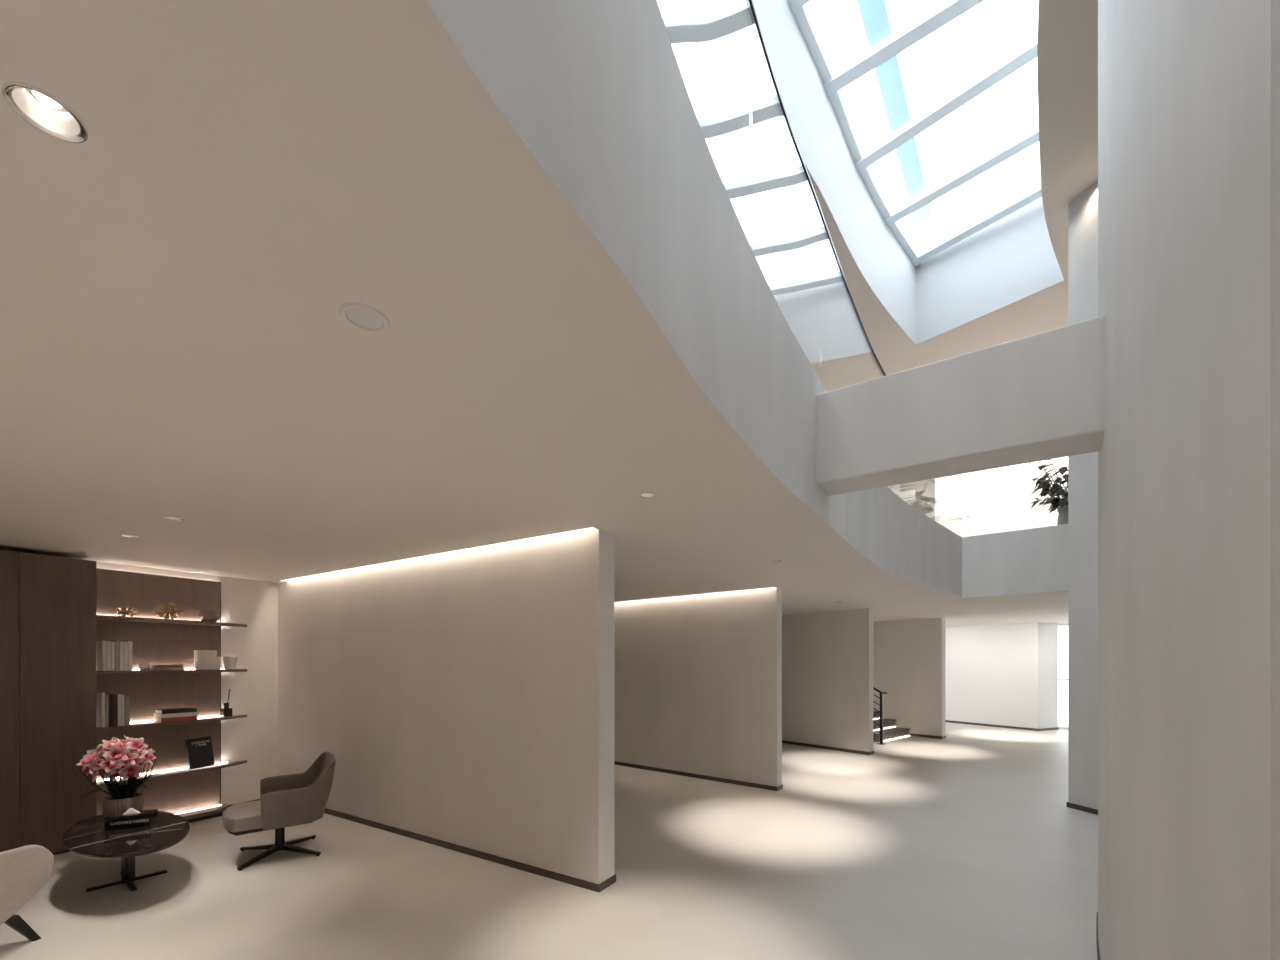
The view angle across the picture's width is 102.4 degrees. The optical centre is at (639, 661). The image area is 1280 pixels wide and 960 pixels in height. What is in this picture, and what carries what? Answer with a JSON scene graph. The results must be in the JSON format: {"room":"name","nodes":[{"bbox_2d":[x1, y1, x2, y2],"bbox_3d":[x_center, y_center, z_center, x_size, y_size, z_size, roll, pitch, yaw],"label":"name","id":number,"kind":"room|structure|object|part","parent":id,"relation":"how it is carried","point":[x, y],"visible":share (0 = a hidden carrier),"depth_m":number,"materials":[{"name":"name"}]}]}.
{"room":"gallery lobby","nodes":[
{"label":"gallery lobby","id":0,"kind":"room"},
{"bbox_2d":[96,561,277,804],"bbox_3d":[-3.812,0.340,7.039,1.850,2.620,21.954,0,0,25],"label":"wall","id":1,"kind":"structure","parent":0,"point":[253,738],"depth_m":5.93,"materials":[{"name":"paint"}]},
{"bbox_2d":[96,568,220,815],"bbox_3d":[-4.885,0.360,5.226,0.048,2.480,1.032,0,0,30],"label":"wall panel","id":2,"kind":"object","parent":1,"relation":"attached to","point":[153,643],"visible":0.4,"depth_m":5.25,"materials":[{"name":"brown walnut wood veneer"}]},
{"bbox_2d":[96,760,246,787],"bbox_3d":[-4.710,1.126,5.261,0.218,0.034,1.270,0,0,30],"label":"wall shelf","id":3,"kind":"object","parent":2,"relation":"attached to","point":[169,773],"visible":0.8,"depth_m":5.23,"materials":[{"name":"brown wood"}]},
{"bbox_2d":[185,736,214,769],"bbox_3d":[-4.612,0.951,5.397,0.088,0.323,0.227,0,0,27],"label":"book","id":4,"kind":"object","parent":3,"relation":"on","point":[199,751],"visible":1,"depth_m":5.38,"materials":[{"name":"black paper"}]},
{"bbox_2d":[96,615,246,626],"bbox_3d":[-4.710,-0.413,5.261,0.218,0.034,1.270,0,0,30],"label":"wall shelf","id":5,"kind":"object","parent":2,"relation":"attached to","point":[98,617],"visible":0.81,"depth_m":5.11,"materials":[{"name":"brown wood"}]},
{"bbox_2d":[115,606,137,616],"bbox_3d":[-4.905,-0.481,4.923,0.158,0.110,0.154,0,0,0],"label":"starburst ornament","id":6,"kind":"object","parent":5,"relation":"on","point":[126,611],"visible":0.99,"depth_m":4.91,"materials":[{"name":"gold metal"}]},
{"bbox_2d":[155,602,181,618],"bbox_3d":[-4.752,-0.515,5.195,0.188,0.178,0.202,0,0,0],"label":"starburst ornament","id":7,"kind":"object","parent":5,"relation":"on","point":[168,609],"visible":1,"depth_m":5.16,"materials":[{"name":"gold metal"}]},
{"bbox_2d":[199,611,218,621],"bbox_3d":[-4.584,-0.483,5.478,0.162,0.115,0.162,0,0,0],"label":"candle holder","id":8,"kind":"object","parent":5,"relation":"on","point":[212,616],"visible":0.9,"depth_m":5.43,"materials":[{"name":"clear glass"}]},
{"bbox_2d":[96,714,246,730],"bbox_3d":[-4.710,0.609,5.261,0.218,0.034,1.270,0,0,30],"label":"wall shelf","id":9,"kind":"object","parent":2,"relation":"attached to","point":[213,718],"visible":0.71,"depth_m":5.11,"materials":[{"name":"brown wood"}]},
{"bbox_2d":[96,692,104,726],"bbox_3d":[-4.968,0.439,4.740,0.170,0.315,0.020,0,0,30],"label":"book","id":10,"kind":"object","parent":9,"relation":"on","point":[100,697],"visible":0.95,"depth_m":4.71,"materials":[{"name":"white paper"}]},
{"bbox_2d":[105,694,108,726],"bbox_3d":[-4.956,0.446,4.761,0.170,0.300,0.023,0,0,30],"label":"book","id":11,"kind":"object","parent":9,"relation":"on","point":[106,695],"visible":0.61,"depth_m":4.72,"materials":[{"name":"grey paper"}]},
{"bbox_2d":[109,694,112,726],"bbox_3d":[-4.943,0.446,4.783,0.170,0.300,0.025,0,0,30],"label":"book","id":12,"kind":"object","parent":9,"relation":"on","point":[110,695],"visible":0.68,"depth_m":4.74,"materials":[{"name":"black paper"}]},
{"bbox_2d":[113,694,117,726],"bbox_3d":[-4.928,0.449,4.808,0.170,0.295,0.030,0,0,30],"label":"book","id":13,"kind":"object","parent":9,"relation":"on","point":[115,696],"visible":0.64,"depth_m":4.77,"materials":[{"name":"brown paper"}]},
{"bbox_2d":[118,694,120,725],"bbox_3d":[-4.914,0.449,4.833,0.170,0.295,0.022,0,0,30],"label":"book","id":14,"kind":"object","parent":9,"relation":"on","point":[119,695],"visible":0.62,"depth_m":4.79,"materials":[{"name":"white paper"}]},
{"bbox_2d":[121,694,123,725],"bbox_3d":[-4.902,0.451,4.852,0.170,0.290,0.019,0,0,30],"label":"book","id":15,"kind":"object","parent":9,"relation":"on","point":[122,696],"visible":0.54,"depth_m":4.81,"materials":[{"name":"white paper"}]},
{"bbox_2d":[124,696,129,725],"bbox_3d":[-4.887,0.461,4.878,0.170,0.270,0.037,0,0,30],"label":"book","id":16,"kind":"object","parent":9,"relation":"on","point":[126,698],"visible":0.61,"depth_m":4.84,"materials":[{"name":"grey paper"}]},
{"bbox_2d":[154,716,197,722],"bbox_3d":[-4.701,0.574,5.218,0.190,0.045,0.285,0,0,30],"label":"book","id":17,"kind":"object","parent":9,"relation":"on","point":[185,718],"visible":0.86,"depth_m":5.14,"materials":[{"name":"red paper"}]},
{"bbox_2d":[153,712,197,717],"bbox_3d":[-4.701,0.531,5.218,0.190,0.038,0.290,0,0,30],"label":"book","id":18,"kind":"object","parent":17,"relation":"on","point":[156,715],"visible":0.86,"depth_m":5.14,"materials":[{"name":"white paper"}]},
{"bbox_2d":[155,708,196,713],"bbox_3d":[-4.701,0.494,5.218,0.190,0.036,0.273,0,0,30],"label":"book","id":19,"kind":"object","parent":18,"relation":"on","point":[174,710],"visible":1,"depth_m":5.16,"materials":[{"name":"black paper"}]},
{"bbox_2d":[221,689,231,716],"bbox_3d":[-4.526,0.446,5.637,0.075,0.300,0.085,0,0,30],"label":"reed diffuser","id":20,"kind":"object","parent":9,"relation":"on","point":[226,711],"visible":1,"depth_m":5.62,"materials":[{"name":"brown glass"}]},
{"bbox_2d":[221,708,231,716],"bbox_3d":[-4.526,0.551,5.637,0.075,0.090,0.085,0,0,30],"label":"bottle","id":21,"kind":"object","parent":20,"relation":"attached to","point":[225,712],"depth_m":5.61,"materials":[{"name":"brown glass"}]},
{"bbox_2d":[96,669,246,673],"bbox_3d":[-4.710,0.093,5.261,0.218,0.034,1.270,0,0,30],"label":"wall shelf","id":22,"kind":"object","parent":2,"relation":"attached to","point":[184,670],"visible":0.74,"depth_m":5.11,"materials":[{"name":"brown wood"}]},
{"bbox_2d":[96,641,105,670],"bbox_3d":[-4.965,-0.058,4.746,0.170,0.275,0.028,0,0,30],"label":"book","id":23,"kind":"object","parent":22,"relation":"on","point":[100,645],"visible":1,"depth_m":4.71,"materials":[{"name":"white paper"}]},
{"bbox_2d":[106,641,110,670],"bbox_3d":[-4.950,-0.056,4.771,0.170,0.271,0.028,0,0,30],"label":"book","id":24,"kind":"object","parent":22,"relation":"on","point":[108,643],"visible":0.61,"depth_m":4.73,"materials":[{"name":"white paper"}]},
{"bbox_2d":[111,642,114,670],"bbox_3d":[-4.935,-0.053,4.796,0.170,0.267,0.025,0,0,30],"label":"book","id":25,"kind":"object","parent":22,"relation":"on","point":[112,643],"visible":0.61,"depth_m":4.75,"materials":[{"name":"white paper"}]},
{"bbox_2d":[111,641,118,670],"bbox_3d":[-4.921,-0.058,4.820,0.170,0.275,0.027,0,0,30],"label":"book","id":26,"kind":"object","parent":22,"relation":"on","point":[116,642],"visible":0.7,"depth_m":4.78,"materials":[{"name":"grey paper"}]},
{"bbox_2d":[119,641,123,670],"bbox_3d":[-4.907,-0.056,4.845,0.170,0.271,0.028,0,0,30],"label":"book","id":27,"kind":"object","parent":22,"relation":"on","point":[121,644],"visible":0.61,"depth_m":4.80,"materials":[{"name":"white paper"}]},
{"bbox_2d":[124,642,127,670],"bbox_3d":[-4.892,-0.053,4.871,0.170,0.267,0.028,0,0,30],"label":"book","id":28,"kind":"object","parent":22,"relation":"on","point":[125,643],"visible":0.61,"depth_m":4.83,"materials":[{"name":"white paper"}]},
{"bbox_2d":[124,641,132,670],"bbox_3d":[-4.876,-0.058,4.897,0.170,0.275,0.029,0,0,30],"label":"book","id":29,"kind":"object","parent":22,"relation":"on","point":[130,643],"visible":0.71,"depth_m":4.85,"materials":[{"name":"white paper"}]},
{"bbox_2d":[139,663,150,669],"bbox_3d":[-4.820,0.041,5.014,0.060,0.078,0.070,0,0,30],"label":"candle cup","id":30,"kind":"object","parent":22,"relation":"on","point":[142,666],"visible":0.94,"depth_m":4.99,"materials":[{"name":"white ceramic"}]},
{"bbox_2d":[151,667,183,669],"bbox_3d":[-4.740,0.067,5.150,0.180,0.026,0.231,0,0,30],"label":"book","id":31,"kind":"object","parent":22,"relation":"on","point":[152,668],"visible":0.88,"depth_m":5.09,"materials":[{"name":"paper"}]},
{"bbox_2d":[151,665,182,666],"bbox_3d":[-4.740,0.042,5.150,0.170,0.024,0.213,0,0,30],"label":"book","id":32,"kind":"object","parent":31,"relation":"on","point":[151,665],"visible":0.79,"depth_m":5.09,"materials":[{"name":"red paper"}]},
{"bbox_2d":[194,650,216,669],"bbox_3d":[-4.593,-0.021,5.444,0.190,0.203,0.190,0,0,0],"label":"ribbed vase","id":33,"kind":"object","parent":22,"relation":"on","point":[204,659],"visible":1,"depth_m":5.38,"materials":[{"name":"white ceramic"}]},
{"bbox_2d":[216,657,220,668],"bbox_3d":[-4.566,0.011,5.569,0.060,0.137,0.060,0,0,0],"label":"tumbler","id":34,"kind":"object","parent":22,"relation":"on","point":[218,659],"visible":0.61,"depth_m":5.55,"materials":[{"name":"white"}]},
{"bbox_2d":[223,656,236,668],"bbox_3d":[-4.490,0.010,5.640,0.124,0.140,0.124,0,0,0],"label":"ceramic cup","id":35,"kind":"object","parent":22,"relation":"on","point":[229,662],"visible":0.96,"depth_m":5.60,"materials":[{"name":"white ceramic"}]},
{"bbox_3d":[-4.623,0.360,5.667,0.039,2.480,0.006,0,0,30],"label":"edge trim","id":36,"kind":"part","parent":2,"relation":"part of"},
{"bbox_2d":[278,530,613,883],"bbox_3d":[-2.298,0.280,5.046,4.830,2.740,0.200,0,0,32],"label":"wall partition","id":37,"kind":"structure","parent":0,"point":[466,699],"depth_m":4.39,"materials":[{"name":"paint"}]},
{"bbox_2d":[281,527,598,580],"bbox_3d":[-2.251,-1.020,4.855,4.550,0.140,0.074,0,0,32],"label":"led strip light","id":38,"kind":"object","parent":37,"relation":"attached to","point":[591,528],"depth_m":4.49,"materials":[{"name":"white paint"}]},
{"bbox_2d":[324,808,615,892],"bbox_3d":[-2.295,1.623,5.043,4.838,0.055,0.216,0,0,32],"label":"baseboard","id":39,"kind":"structure","parent":37,"relation":"attached to","point":[574,881],"depth_m":4.30,"materials":[{"name":"grey metal"}]},
{"bbox_2d":[0,0,1067,634],"bbox_3d":[3.000,-0.950,7.000,24.000,0.001,22.000,0,0,0],"label":"ceiling","id":40,"kind":"structure","parent":0,"point":[176,278],"depth_m":1.52,"materials":[{"name":"paint"}]},
{"bbox_2d":[2,81,87,142],"bbox_3d":[-1.026,-0.964,0.891,0.098,0.035,0.098,0,0,0],"label":"recessed light","id":41,"kind":"object","parent":40,"relation":"in","point":[39,108],"visible":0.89,"depth_m":0.90,"materials":[{"name":"silver metal"}]},
{"bbox_2d":[121,534,138,537],"bbox_3d":[-3.845,-0.964,3.883,0.098,0.035,0.098,0,0,0],"label":"recessed light","id":42,"kind":"object","parent":40,"relation":"in","point":[124,535],"visible":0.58,"depth_m":3.90,"materials":[{"name":"white"}]},
{"bbox_2d":[164,516,183,520],"bbox_3d":[-3.074,-0.964,3.398,0.098,0.035,0.098,0,0,0],"label":"recessed light","id":43,"kind":"object","parent":40,"relation":"in","point":[167,517],"visible":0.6,"depth_m":3.42,"materials":[{"name":"white"}]},
{"bbox_2d":[339,302,389,333],"bbox_3d":[-0.759,-0.947,1.422,0.124,0.006,0.124,0,0,0],"label":"ceiling speaker","id":44,"kind":"object","parent":40,"relation":"attached to","point":[366,318],"visible":1,"depth_m":1.42,"materials":[{"name":"paint"}]},
{"bbox_2d":[346,308,382,328],"bbox_3d":[-0.759,-0.949,1.422,0.091,0.003,0.091,0,0,0],"label":"grille","id":45,"kind":"object","parent":44,"relation":"attached to","point":[363,318],"depth_m":1.42,"materials":[{"name":"white paint"}]},
{"bbox_2d":[639,492,656,497],"bbox_3d":[0.045,-0.964,2.930,0.098,0.035,0.098,0,0,0],"label":"recessed light","id":46,"kind":"object","parent":40,"relation":"in","point":[645,494],"visible":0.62,"depth_m":2.96,"materials":[{"name":"white"}]},
{"bbox_2d":[0,708,1097,959],"bbox_3d":[3.500,1.750,6.500,26.000,0.200,24.000,0,0,0],"label":"floor","id":47,"kind":"structure","parent":0,"point":[966,844],"depth_m":3.84,"materials":[{"name":"stone"}]},
{"bbox_2d":[0,845,53,940],"bbox_3d":[-3.917,1.280,2.804,0.806,0.741,0.701,0,0,13],"label":"armchair","id":48,"kind":"object","parent":47,"relation":"on","point":[24,870],"visible":1,"depth_m":2.93,"materials":[{"name":"fabric"}]},
{"bbox_3d":[-3.640,1.565,3.025,0.077,0.170,0.162,0,0,41],"label":"leg","id":49,"kind":"part","parent":48,"relation":"part of","materials":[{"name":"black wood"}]},
{"bbox_2d":[0,550,95,854],"bbox_3d":[-5.920,0.373,3.141,0.344,2.553,3.600,0,0,30],"label":"tall cabinet","id":50,"kind":"object","parent":47,"relation":"on","point":[48,603],"visible":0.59,"depth_m":4.35,"materials":[{"name":"brown wood"}]},
{"bbox_3d":[-5.209,0.358,4.038,0.019,2.523,0.443,0,0,30],"label":"door","id":51,"kind":"part","parent":50,"relation":"part of","materials":[{"name":"brown wood"}]},
{"bbox_2d":[62,811,189,891],"bbox_3d":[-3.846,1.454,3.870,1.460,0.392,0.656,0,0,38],"label":"coffee table","id":52,"kind":"object","parent":47,"relation":"on","point":[88,837],"visible":0.88,"depth_m":3.73,"materials":[{"name":"stone"}]},
{"bbox_2d":[103,793,144,816],"bbox_3d":[-4.178,1.173,4.170,0.241,0.170,0.240,0,0,0],"label":"vase","id":53,"kind":"object","parent":52,"relation":"on","point":[110,806],"visible":0.54,"depth_m":4.09,"materials":[{"name":"beige ceramic"}]},
{"bbox_2d":[76,735,156,799],"bbox_3d":[-4.199,0.915,4.175,0.441,0.629,0.471,0,0,-27],"label":"bouquet","id":54,"kind":"object","parent":53,"relation":"in","point":[112,759],"visible":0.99,"depth_m":4.09,"materials":[{"name":"pink plant"}]},
{"bbox_3d":[-4.256,1.022,4.056,0.018,0.413,0.227,0,0,38],"label":"stem","id":55,"kind":"part","parent":54,"relation":"part of","materials":[{"name":"green plant"}]},
{"bbox_3d":[-4.189,1.023,4.060,0.048,0.413,0.140,0,0,0],"label":"stem","id":56,"kind":"part","parent":54,"relation":"part of","materials":[{"name":"green plant"}]},
{"bbox_3d":[-4.156,1.023,4.077,0.030,0.413,0.142,0,0,0],"label":"stem","id":57,"kind":"part","parent":54,"relation":"part of","materials":[{"name":"green plant"}]},
{"bbox_3d":[-4.158,1.023,4.298,0.024,0.414,0.179,0,0,0],"label":"stem","id":58,"kind":"part","parent":54,"relation":"part of","materials":[{"name":"green plant"}]},
{"bbox_3d":[-4.124,1.022,4.262,0.020,0.412,0.194,0,0,26],"label":"stem","id":59,"kind":"part","parent":54,"relation":"part of","materials":[{"name":"green plant"}]},
{"bbox_2d":[104,808,157,830],"bbox_3d":[-3.899,1.187,3.950,0.270,0.142,0.134,0,0,-26],"label":"tissue box","id":60,"kind":"object","parent":52,"relation":"on","point":[132,818],"visible":1,"depth_m":3.91,"materials":[{"name":"black"}]},
{"bbox_3d":[-3.899,1.165,3.950,0.270,0.006,0.134,0,0,-26],"label":"lid","id":61,"kind":"part","parent":60,"relation":"part of","materials":[{"name":"black"}]},
{"bbox_2d":[176,804,227,822],"bbox_3d":[-4.758,1.606,5.177,0.218,0.088,1.076,0,0,30],"label":"plinth","id":62,"kind":"object","parent":47,"relation":"on","point":[213,811],"visible":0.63,"depth_m":5.39,"materials":[{"name":"brown wood"}]},
{"bbox_2d":[223,752,335,870],"bbox_3d":[-3.093,1.245,4.452,0.790,0.810,0.709,0,0,-37],"label":"swivel armchair","id":63,"kind":"object","parent":47,"relation":"on","point":[301,798],"visible":1,"depth_m":4.29,"materials":[{"name":"grey fabric"}]},
{"bbox_3d":[-3.165,1.273,4.398,0.609,0.144,0.545,0,0,-37],"label":"seat","id":64,"kind":"part","parent":63,"relation":"part of","materials":[{"name":"fabric"}]},
{"bbox_3d":[-3.296,1.607,4.473,0.385,0.063,0.052,0,0,9],"label":"leg","id":65,"kind":"part","parent":63,"relation":"part of","materials":[{"name":"grey metal"}]},
{"bbox_3d":[-3.136,1.607,4.252,0.052,0.063,0.385,0,0,9],"label":"leg","id":66,"kind":"part","parent":63,"relation":"part of","materials":[{"name":"grey metal"}]},
{"bbox_3d":[-3.106,1.482,4.442,0.090,0.235,0.090,0,0,-37],"label":"post","id":67,"kind":"part","parent":63,"relation":"part of","materials":[{"name":"grey metal"}]},
{"bbox_3d":[-3.076,1.607,4.632,0.052,0.063,0.385,0,0,9],"label":"leg","id":68,"kind":"part","parent":63,"relation":"part of","materials":[{"name":"grey metal"}]},
{"bbox_3d":[-2.916,1.607,4.412,0.385,0.063,0.052,0,0,9],"label":"leg","id":69,"kind":"part","parent":63,"relation":"part of","materials":[{"name":"grey metal"}]},
{"bbox_2d":[873,687,886,744],"bbox_3d":[4.354,0.660,11.017,0.188,1.979,1.788,0,0,-40],"label":"stair railing","id":70,"kind":"object","parent":47,"relation":"on","point":[877,690],"visible":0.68,"depth_m":10.35,"materials":[{"name":"black metal"}]},
{"bbox_3d":[4.859,1.140,10.363,0.050,1.020,0.050,0,0,-40],"label":"post","id":71,"kind":"part","parent":70,"relation":"part of","materials":[{"name":"grey metal"}]},
{"bbox_2d":[873,710,909,741],"bbox_3d":[4.769,1.055,11.851,1.435,1.190,2.190,0,0,-40],"label":"staircase","id":72,"kind":"structure","parent":47,"relation":"on","point":[890,731],"depth_m":11.21,"materials":[{"name":"grey stone"}]},
{"bbox_2d":[427,0,961,597],"bbox_3d":[1.357,-1.400,2.969,1.263,0.900,11.638,0,0,30],"label":"wall","id":73,"kind":"structure","parent":0,"point":[595,90],"depth_m":1.51,"materials":[{"name":"paint"}]},
{"bbox_2d":[746,0,885,375],"bbox_3d":[2.072,-2.443,3.408,10.560,1.186,2.510,0,0,-43],"label":"glass balustrade","id":74,"kind":"object","parent":73,"relation":"on","point":[751,8],"visible":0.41,"depth_m":3.08,"materials":[{"name":"clear glass"}]},
{"bbox_2d":[816,315,1104,495],"bbox_3d":[1.816,-1.427,3.028,1.886,0.575,0.322,0,0,32],"label":"beam","id":75,"kind":"structure","parent":73,"relation":"attached to","point":[1041,396],"depth_m":2.86,"materials":[{"name":"paint"}]},
{"bbox_2d":[614,588,781,786],"bbox_3d":[-0.160,0.280,8.200,5.000,2.740,0.160,0,0,38],"label":"wall partition","id":76,"kind":"structure","parent":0,"point":[698,678],"depth_m":7.29,"materials":[{"name":"paint"}]},
{"bbox_2d":[614,587,775,602],"bbox_3d":[-0.076,-1.020,7.983,4.600,0.140,0.074,0,0,38],"label":"trim","id":77,"kind":"structure","parent":76,"relation":"attached to","point":[770,587],"depth_m":7.30,"materials":[{"name":"white paint"}]},
{"bbox_2d":[614,761,782,790],"bbox_3d":[-0.157,1.623,8.197,5.008,0.055,0.176,0,0,38],"label":"baseboard","id":78,"kind":"structure","parent":76,"relation":"attached to","point":[774,788],"depth_m":7.25,"materials":[{"name":"grey"}]},
{"bbox_2d":[782,608,872,751],"bbox_3d":[2.186,0.345,11.479,0.170,2.610,6.000,0,0,-40],"label":"wall partition","id":79,"kind":"structure","parent":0,"point":[827,657],"depth_m":9.73,"materials":[{"name":"paint"}]},
{"bbox_2d":[782,740,873,754],"bbox_3d":[2.189,1.623,11.476,0.186,0.055,6.008,0,0,-40],"label":"baseboard","id":80,"kind":"structure","parent":79,"relation":"attached to","point":[783,741],"depth_m":9.71,"materials":[{"name":"grey wood"}]},
{"bbox_2d":[657,0,1097,391],"bbox_3d":[3.000,-5.210,7.000,24.000,0.001,22.000,0,0,0],"label":"ceiling","id":81,"kind":"structure","parent":0,"point":[714,43],"depth_m":5.57,"materials":[{"name":"paint"}]},
{"bbox_2d":[752,0,1063,344],"bbox_3d":[2.972,-5.930,4.607,2.950,1.440,8.025,0,0,37],"label":"skylight shaft wall","id":82,"kind":"structure","parent":81,"relation":"attached to","point":[1012,259],"depth_m":7.32,"materials":[{"name":"grey paint"}]},
{"bbox_2d":[873,618,944,735],"bbox_3d":[4.619,0.345,13.398,0.200,2.610,6.000,0,0,-40],"label":"wall partition","id":83,"kind":"structure","parent":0,"point":[908,655],"depth_m":11.51,"materials":[{"name":"paint"}]},
{"bbox_2d":[909,733,945,738],"bbox_3d":[4.622,1.623,13.395,0.216,0.055,6.008,0,0,-40],"label":"baseboard","id":84,"kind":"structure","parent":83,"relation":"attached to","point":[910,734],"depth_m":11.24,"materials":[{"name":"grey wood"}]},
{"bbox_2d":[901,478,934,520],"bbox_3d":[-0.900,-3.290,12.525,15.200,3.880,2.550,0,0,0],"label":"wall","id":85,"kind":"structure","parent":0,"point":[924,501],"depth_m":11.77,"materials":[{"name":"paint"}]},
{"bbox_2d":[945,622,1057,728],"bbox_3d":[8.151,0.345,15.212,0.739,2.610,6.638,0,0,-32],"label":"wall","id":86,"kind":"structure","parent":0,"point":[1000,674],"depth_m":12.94,"materials":[{"name":"white paint"}]},
{"bbox_2d":[945,720,1058,730],"bbox_3d":[8.150,1.623,15.209,0.750,0.055,6.653,0,0,-32],"label":"baseboard","id":87,"kind":"structure","parent":86,"relation":"attached to","point":[949,721],"depth_m":12.92,"materials":[{"name":"grey"}]},
{"bbox_2d":[1058,623,1067,728],"bbox_3d":[11.833,0.350,11.786,4.269,2.600,0.050,0,0,31],"label":"window","id":88,"kind":"structure","parent":86,"relation":"in","point":[1063,624],"depth_m":12.64,"materials":[{"name":"white paint"}]},
{"bbox_2d":[935,456,1067,536],"bbox_3d":[9.923,-3.290,8.329,9.000,3.880,0.200,0,0,38],"label":"wall","id":89,"kind":"structure","parent":0,"point":[998,499],"depth_m":10.33,"materials":[{"name":"white paint"}]},
{"bbox_2d":[945,513,971,535],"bbox_3d":[6.641,-2.203,10.737,0.489,1.705,0.050,0,0,38],"label":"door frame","id":90,"kind":"structure","parent":89,"relation":"attached to","point":[970,514],"depth_m":10.60,"materials":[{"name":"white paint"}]},
{"bbox_2d":[962,473,966,536],"bbox_3d":[6.724,-3.280,10.672,0.088,3.860,0.060,0,0,38],"label":"trim","id":91,"kind":"structure","parent":89,"relation":"attached to","point":[964,476],"depth_m":10.65,"materials":[{"name":"white paint"}]},
{"bbox_2d":[962,524,1067,597],"bbox_3d":[5.869,-1.400,6.926,2.600,0.900,0.220,0,0,38],"label":"wall","id":92,"kind":"structure","parent":0,"point":[1033,560],"depth_m":7.24,"materials":[{"name":"paint"}]},
{"bbox_2d":[1068,180,1097,809],"bbox_3d":[5.231,-1.790,5.433,0.500,6.880,1.000,0,0,-14],"label":"wall column","id":93,"kind":"structure","parent":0,"point":[1083,210],"depth_m":5.71,"materials":[{"name":"paint"}]},
{"bbox_2d":[1066,802,1097,814],"bbox_3d":[5.231,1.623,5.433,0.520,0.055,1.020,0,0,-14],"label":"baseboard","id":94,"kind":"structure","parent":93,"relation":"attached to","point":[1070,805],"depth_m":5.70,"materials":[{"name":"grey"}]},
{"bbox_2d":[1098,0,1279,959],"bbox_3d":[2.300,-1.805,2.097,0.553,6.910,2.908,0,0,35],"label":"wall","id":95,"kind":"structure","parent":0,"point":[1189,90],"depth_m":1.43,"materials":[{"name":"paint"}]},
{"bbox_2d":[1096,912,1099,959],"bbox_3d":[2.207,1.623,2.104,0.405,0.055,2.765,0,0,35],"label":"baseboard","id":96,"kind":"structure","parent":95,"relation":"attached to","point":[1097,940],"depth_m":2.99,"materials":[{"name":"grey"}]},
{"bbox_3d":[3.120,-6.568,4.770,6.440,0.012,7.380,0,0,0],"label":"window","id":97,"kind":"structure","parent":95,"relation":"in","visible":0},
{"bbox_2d":[788,0,1041,265],"bbox_3d":[2.953,-6.520,4.659,3.290,0.090,8.029,0,0,35],"label":"window frame","id":98,"kind":"structure","parent":97,"relation":"attached to","point":[806,27],"depth_m":6.12,"materials":[{"name":"white metal"}]},
{"label":"roof","id":99,"kind":"structure","parent":0,"visible":0},
{"bbox_2d":[857,0,938,248],"bbox_3d":[3.468,-7.350,6.887,0.240,0.200,9.126,0,0,37],"label":"glass","id":100,"kind":"structure","parent":99,"relation":"attached to","point":[876,16],"depth_m":6.72,"materials":[{"name":"glass"}]},
{"label":"floor","id":101,"kind":"structure","parent":0,"visible":0},
{"bbox_2d":[888,484,914,502],"bbox_3d":[5.000,-3.250,12.075,2.600,3.800,0.950,0,0,0],"label":"flight","id":102,"kind":"object","parent":101,"relation":"on","point":[908,496],"visible":0.12,"depth_m":11.68,"materials":[{"name":"stone"}]},
{"bbox_2d":[1029,459,1067,524],"bbox_3d":[6.469,-2.273,7.714,1.049,1.845,1.339,0,0,29],"label":"potted plant","id":103,"kind":"object","parent":101,"relation":"on","point":[1057,490],"visible":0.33,"depth_m":7.81,"materials":[{"name":"green plant"}]},
{"bbox_3d":[6.472,-2.688,7.707,0.870,1.008,0.968,0,0,35],"label":"stem","id":104,"kind":"part","parent":103,"relation":"part of","materials":[{"name":"green plant"}]},
{"bbox_3d":[6.572,-1.850,7.750,0.470,1.000,0.470,0,0,0],"label":"planter","id":105,"kind":"part","parent":103,"relation":"part of","materials":[{"name":"ceramic"}]}
]}

